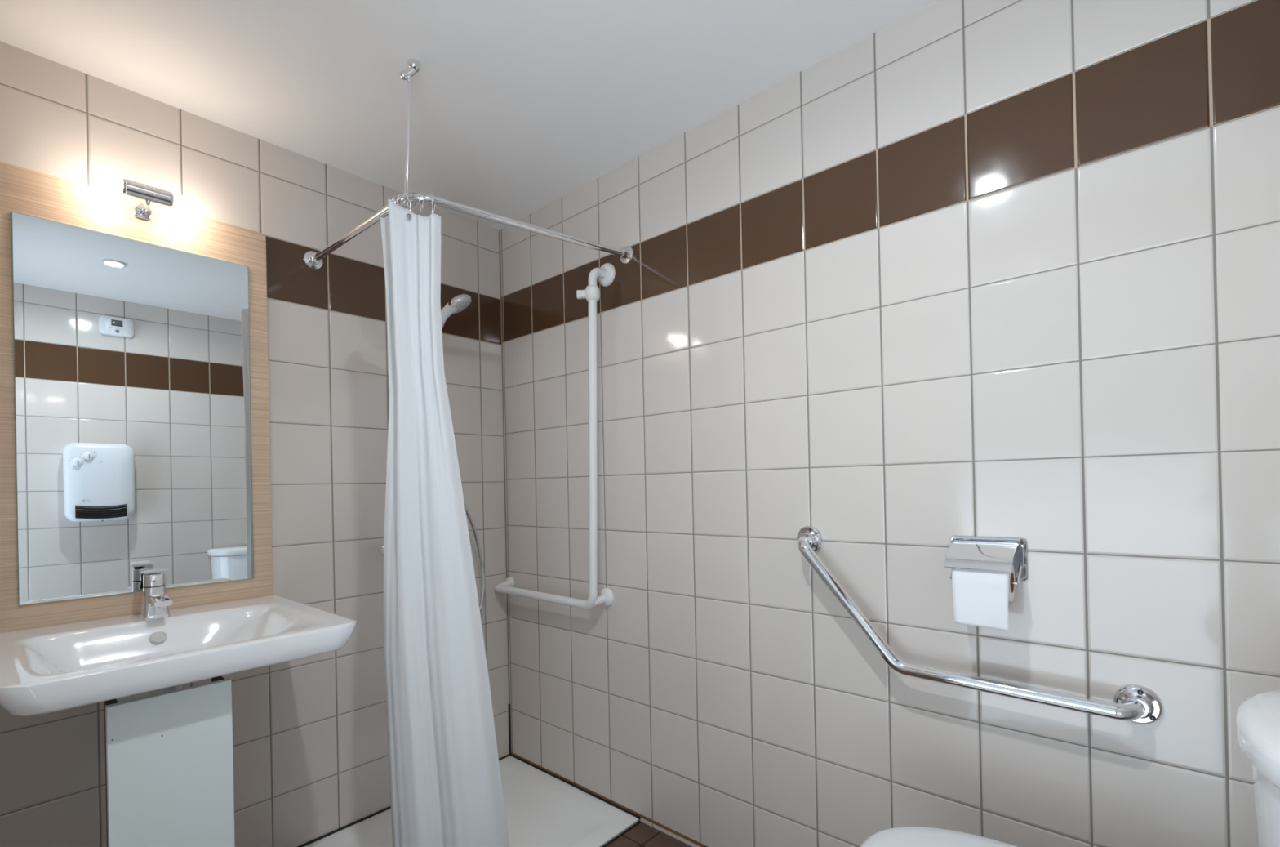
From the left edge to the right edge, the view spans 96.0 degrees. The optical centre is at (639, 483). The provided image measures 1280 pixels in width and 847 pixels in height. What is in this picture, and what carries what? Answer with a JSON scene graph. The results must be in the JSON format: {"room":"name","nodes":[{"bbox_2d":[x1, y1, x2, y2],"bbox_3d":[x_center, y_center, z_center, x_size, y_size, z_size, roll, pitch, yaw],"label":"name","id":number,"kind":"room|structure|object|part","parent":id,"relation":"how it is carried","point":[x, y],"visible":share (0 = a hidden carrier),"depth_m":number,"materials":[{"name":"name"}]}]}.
{"room":"accessible bathroom","nodes":[
{"label":"accessible bathroom","id":0,"kind":"room"},
{"bbox_2d":[0,40,509,846],"bbox_3d":[-1.171,0.051,1.943,0.100,2.511,1.840,-1,0,41],"label":"wall","id":1,"kind":"structure","parent":0,"point":[310,752],"depth_m":1.93,"materials":[{"name":"tile"}]},
{"bbox_2d":[0,161,272,632],"bbox_3d":[-1.387,-0.217,1.614,0.020,1.151,0.604,-1,0,41],"label":"wood panel","id":2,"kind":"object","parent":1,"relation":"attached to","point":[23,190],"visible":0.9,"depth_m":1.56,"materials":[{"name":"brown wood"}]},
{"bbox_2d":[11,211,253,604],"bbox_3d":[-1.375,-0.189,1.606,0.006,0.970,0.498,-1,0,41],"label":"wall mirror","id":3,"kind":"object","parent":2,"relation":"attached to","point":[133,416],"visible":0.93,"depth_m":1.57,"materials":[{"name":"clear glass"}]},
{"bbox_2d":[90,170,199,220],"bbox_3d":[-1.350,-0.772,1.575,0.106,0.063,0.225,-1,0,41],"label":"lamp","id":4,"kind":"object","parent":2,"relation":"attached to","point":[148,193],"visible":1,"depth_m":1.55,"materials":[{"name":"silver metal"}]},
{"bbox_3d":[-1.387,-0.751,1.608,0.007,0.022,0.036,-1,0,41],"label":"clamp plate","id":5,"kind":"part","parent":4,"relation":"part of","materials":[{"name":"silver metal"}]},
{"bbox_3d":[-1.352,-0.758,1.577,0.080,0.013,0.011,-1,0,41],"label":"stem","id":6,"kind":"part","parent":4,"relation":"part of","materials":[{"name":"silver metal"}]},
{"bbox_2d":[0,594,356,715],"bbox_3d":[-1.134,0.406,1.416,0.640,0.108,0.619,-1,0,41],"label":"washbasin","id":7,"kind":"object","parent":1,"relation":"attached to","point":[46,669],"visible":0.98,"depth_m":1.35,"materials":[{"name":"white ceramic"}]},
{"bbox_2d":[139,567,172,619],"bbox_3d":[-1.267,0.290,1.515,0.147,0.138,0.058,-1,0,41],"label":"tap","id":8,"kind":"object","parent":7,"relation":"on","point":[155,602],"visible":1,"depth_m":1.52,"materials":[{"name":"silver metal"}]},
{"bbox_3d":[-1.289,0.230,1.533,0.075,0.016,0.044,-1,0,41],"label":"lever","id":9,"kind":"part","parent":8,"relation":"part of","materials":[{"name":"silver metal"}]},
{"bbox_3d":[-1.251,0.304,1.501,0.106,0.027,0.036,-1,0,41],"label":"spout","id":10,"kind":"part","parent":8,"relation":"part of","materials":[{"name":"silver metal"}]},
{"bbox_2d":[163,684,182,692],"bbox_3d":[-1.243,0.596,1.496,0.362,0.258,0.056,-1,0,41],"label":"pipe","id":11,"kind":"object","parent":7,"relation":"attached to","point":[176,686],"visible":0.02,"depth_m":1.38,"materials":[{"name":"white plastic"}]},
{"bbox_2d":[378,543,383,556],"bbox_3d":[-0.831,0.235,2.180,0.089,0.064,0.316,-1,0,41],"label":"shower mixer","id":12,"kind":"object","parent":1,"relation":"attached to","point":[381,546],"visible":0.09,"depth_m":2.05,"materials":[{"name":"silver metal"}]},
{"bbox_2d":[302,57,633,269],"bbox_3d":[-0.566,-0.929,1.767,1.112,0.378,0.500,-1,0,-4],"label":"rail","id":13,"kind":"object","parent":1,"relation":"attached to","point":[313,260],"visible":1,"depth_m":1.70,"materials":[{"name":"silver metal"}]},
{"bbox_3d":[-0.622,-0.928,1.546,0.010,0.334,0.050,-1,0,-44],"label":"ceiling rod","id":14,"kind":"part","parent":13,"relation":"part of","materials":[{"name":"silver metal"}]},
{"bbox_2d":[406,191,413,210],"bbox_3d":[-0.620,-0.756,1.554,0.007,0.056,0.032,-1,0,8],"label":"curtain ring","id":15,"kind":"object","parent":13,"relation":"hanging from","point":[408,192],"visible":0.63,"depth_m":1.54,"materials":[{"name":"silver metal"}]},
{"bbox_2d":[409,191,415,211],"bbox_3d":[-0.613,-0.757,1.553,0.015,0.057,0.032,-1,0,2],"label":"curtain ring","id":16,"kind":"object","parent":13,"relation":"hanging from","point":[412,192],"visible":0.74,"depth_m":1.54,"materials":[{"name":"silver metal"}]},
{"bbox_2d":[418,191,422,213],"bbox_3d":[-0.592,-0.758,1.555,0.005,0.056,0.032,-1,0,-9],"label":"curtain ring","id":17,"kind":"object","parent":13,"relation":"hanging from","point":[419,192],"visible":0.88,"depth_m":1.55,"materials":[{"name":"silver metal"}]},
{"bbox_2d":[421,191,425,213],"bbox_3d":[-0.586,-0.758,1.556,0.013,0.057,0.032,-1,0,-21],"label":"curtain ring","id":18,"kind":"object","parent":13,"relation":"hanging from","point":[424,192],"visible":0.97,"depth_m":1.55,"materials":[{"name":"silver metal"}]},
{"bbox_2d":[429,193,432,213],"bbox_3d":[-0.567,-0.759,1.565,0.006,0.056,0.032,-1,0,-33],"label":"curtain ring","id":19,"kind":"object","parent":13,"relation":"hanging from","point":[430,193],"visible":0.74,"depth_m":1.56,"materials":[{"name":"silver metal"}]},
{"bbox_2d":[380,199,510,846],"bbox_3d":[-0.512,0.208,1.500,0.339,1.877,0.068,-1,0,-3],"label":"shower curtain","id":20,"kind":"object","parent":13,"relation":"hanging from","point":[446,784],"visible":1,"depth_m":1.49,"materials":[{"name":"white fabric"}]},
{"bbox_2d":[498,229,510,703],"bbox_3d":[-0.593,-0.077,2.524,0.006,2.076,0.006,-1,0,41],"label":"trim","id":21,"kind":"structure","parent":1,"relation":"attached to","point":[499,229],"depth_m":2.52,"materials":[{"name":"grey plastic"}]},
{"bbox_2d":[508,703,511,753],"bbox_3d":[-0.569,1.072,2.519,0.010,0.223,0.010,-1,0,-26],"label":"trim","id":22,"kind":"structure","parent":1,"relation":"attached to","point":[509,714],"depth_m":2.52,"materials":[{"name":"plastic"}]},
{"bbox_3d":[-0.810,-0.331,2.204,0.109,0.740,0.061,-1,0,41],"label":"shower riser","id":23,"kind":"object","parent":1,"relation":"attached to","visible":0},
{"bbox_2d":[440,293,484,611],"bbox_3d":[-0.688,-0.094,2.235,0.101,1.279,0.232,-1,0,41],"label":"shower","id":24,"kind":"object","parent":23,"relation":"attached to","point":[458,303],"visible":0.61,"depth_m":2.25,"materials":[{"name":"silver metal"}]},
{"bbox_3d":[-0.745,-0.600,2.200,0.097,0.198,0.042,-1,0,-37],"label":"handle","id":25,"kind":"part","parent":24,"relation":"part of","materials":[{"name":"white plastic"}]},
{"bbox_3d":[-0.699,-0.692,2.236,0.095,0.059,0.093,-1,0,41],"label":"spray plate","id":26,"kind":"part","parent":24,"relation":"part of","materials":[{"name":"white plastic"}]},
{"bbox_2d":[0,0,935,229],"bbox_3d":[-0.267,-1.177,1.127,2.380,0.100,1.640,-1,0,41],"label":"ceiling","id":27,"kind":"structure","parent":0,"point":[517,106],"depth_m":1.55,"materials":[{"name":"white paint"}]},
{"bbox_2d":[605,819,692,846],"bbox_3d":[-0.215,1.234,1.120,2.380,0.100,1.640,-1,0,41],"label":"floor","id":28,"kind":"structure","parent":0,"point":[642,834],"depth_m":1.92,"materials":[{"name":"tile"}]},
{"bbox_2d":[104,675,235,846],"bbox_3d":[-1.013,0.823,1.249,0.076,0.757,0.209,-1,0,41],"label":"pedestal","id":29,"kind":"object","parent":28,"relation":"on","point":[169,762],"visible":0.94,"depth_m":1.22,"materials":[{"name":"white laminate"}]},
{"bbox_3d":[-1.081,0.826,1.187,0.057,0.753,0.018,-1,0,41],"label":"panel","id":30,"kind":"part","parent":29,"relation":"part of","materials":[{"name":"white"}]},
{"bbox_3d":[-0.960,0.824,1.324,0.057,0.753,0.018,-1,0,41],"label":"panel","id":31,"kind":"part","parent":29,"relation":"part of","materials":[{"name":"brown"}]},
{"bbox_2d":[304,755,639,846],"bbox_3d":[-0.557,1.187,1.957,0.753,0.012,0.826,-1,0,41],"label":"shower tray","id":32,"kind":"object","parent":28,"relation":"on","point":[542,809],"visible":0.51,"depth_m":2.04,"materials":[{"name":"white ceramic"}]},
{"bbox_2d":[860,689,1279,846],"bbox_3d":[0.708,0.741,0.922,0.705,0.846,0.474,-1,0,41],"label":"toilet","id":33,"kind":"object","parent":28,"relation":"on","point":[1258,716],"visible":1,"depth_m":0.79,"materials":[{"name":"white ceramic"}]},
{"bbox_3d":[0.620,0.717,1.000,0.471,0.024,0.372,-1,0,41],"label":"seat lid","id":34,"kind":"part","parent":33,"relation":"part of","materials":[{"name":"white plastic"}]},
{"bbox_3d":[0.900,0.342,0.747,0.172,0.051,0.474,-1,0,41],"label":"cistern lid","id":35,"kind":"part","parent":33,"relation":"part of","materials":[{"name":"white ceramic"}]},
{"bbox_2d":[500,0,1279,846],"bbox_3d":[0.372,0.017,1.743,2.480,2.511,0.100,-1,0,41],"label":"wall","id":36,"kind":"structure","parent":0,"point":[975,268],"depth_m":1.40,"materials":[{"name":"tile"}]},
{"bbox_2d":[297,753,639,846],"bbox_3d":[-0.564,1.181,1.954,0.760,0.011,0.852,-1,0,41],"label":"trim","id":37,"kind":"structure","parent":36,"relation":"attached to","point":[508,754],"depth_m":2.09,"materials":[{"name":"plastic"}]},
{"bbox_2d":[494,262,615,608],"bbox_3d":[-0.370,-0.169,2.256,0.690,1.252,0.107,-1,0,41],"label":"grab bar","id":38,"kind":"object","parent":36,"relation":"attached to","point":[605,274],"visible":1,"depth_m":2.05,"materials":[{"name":"white metal"}]},
{"bbox_3d":[-0.205,-0.676,2.055,0.038,0.029,0.026,-1,0,7],"label":"slider lever","id":39,"kind":"part","parent":38,"relation":"part of","materials":[{"name":"white plastic"}]},
{"bbox_2d":[511,751,707,846],"bbox_3d":[-0.151,1.165,2.154,1.103,0.009,0.002,-1,0,41],"label":"trim","id":40,"kind":"structure","parent":36,"relation":"attached to","point":[512,753],"depth_m":2.07,"materials":[{"name":"plastic"}]},
{"bbox_2d":[602,820,640,846],"bbox_3d":[-0.274,1.186,1.704,0.006,0.004,0.832,-1,0,41],"label":"trim","id":41,"kind":"structure","parent":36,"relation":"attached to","point":[639,821],"depth_m":1.94,"materials":[{"name":"plastic"}]},
{"bbox_2d":[796,525,1163,724],"bbox_3d":[0.702,0.295,1.338,0.755,0.371,0.077,-1,0,41],"label":"grab rail","id":42,"kind":"object","parent":36,"relation":"attached to","point":[1136,704],"visible":1,"depth_m":1.25,"materials":[{"name":"silver metal"}]},
{"bbox_2d":[943,535,1028,585],"bbox_3d":[0.757,0.168,1.271,0.151,0.095,0.101,-1,0,41],"label":"paper holder","id":43,"kind":"object","parent":36,"relation":"attached to","point":[971,552],"visible":0.91,"depth_m":1.26,"materials":[{"name":"silver metal"}]},
{"bbox_2d":[951,564,1014,631],"bbox_3d":[0.752,0.239,1.262,0.108,0.136,0.084,-1,0,41],"label":"toilet roll","id":44,"kind":"object","parent":43,"relation":"hanging from","point":[980,597],"visible":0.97,"depth_m":1.23,"materials":[{"name":"white paper"}]},
{"bbox_3d":[0.770,0.195,1.284,0.133,0.041,0.062,-1,0,41],"label":"roll arm","id":45,"kind":"part","parent":43,"relation":"part of","materials":[{"name":"silver metal"}]}
]}

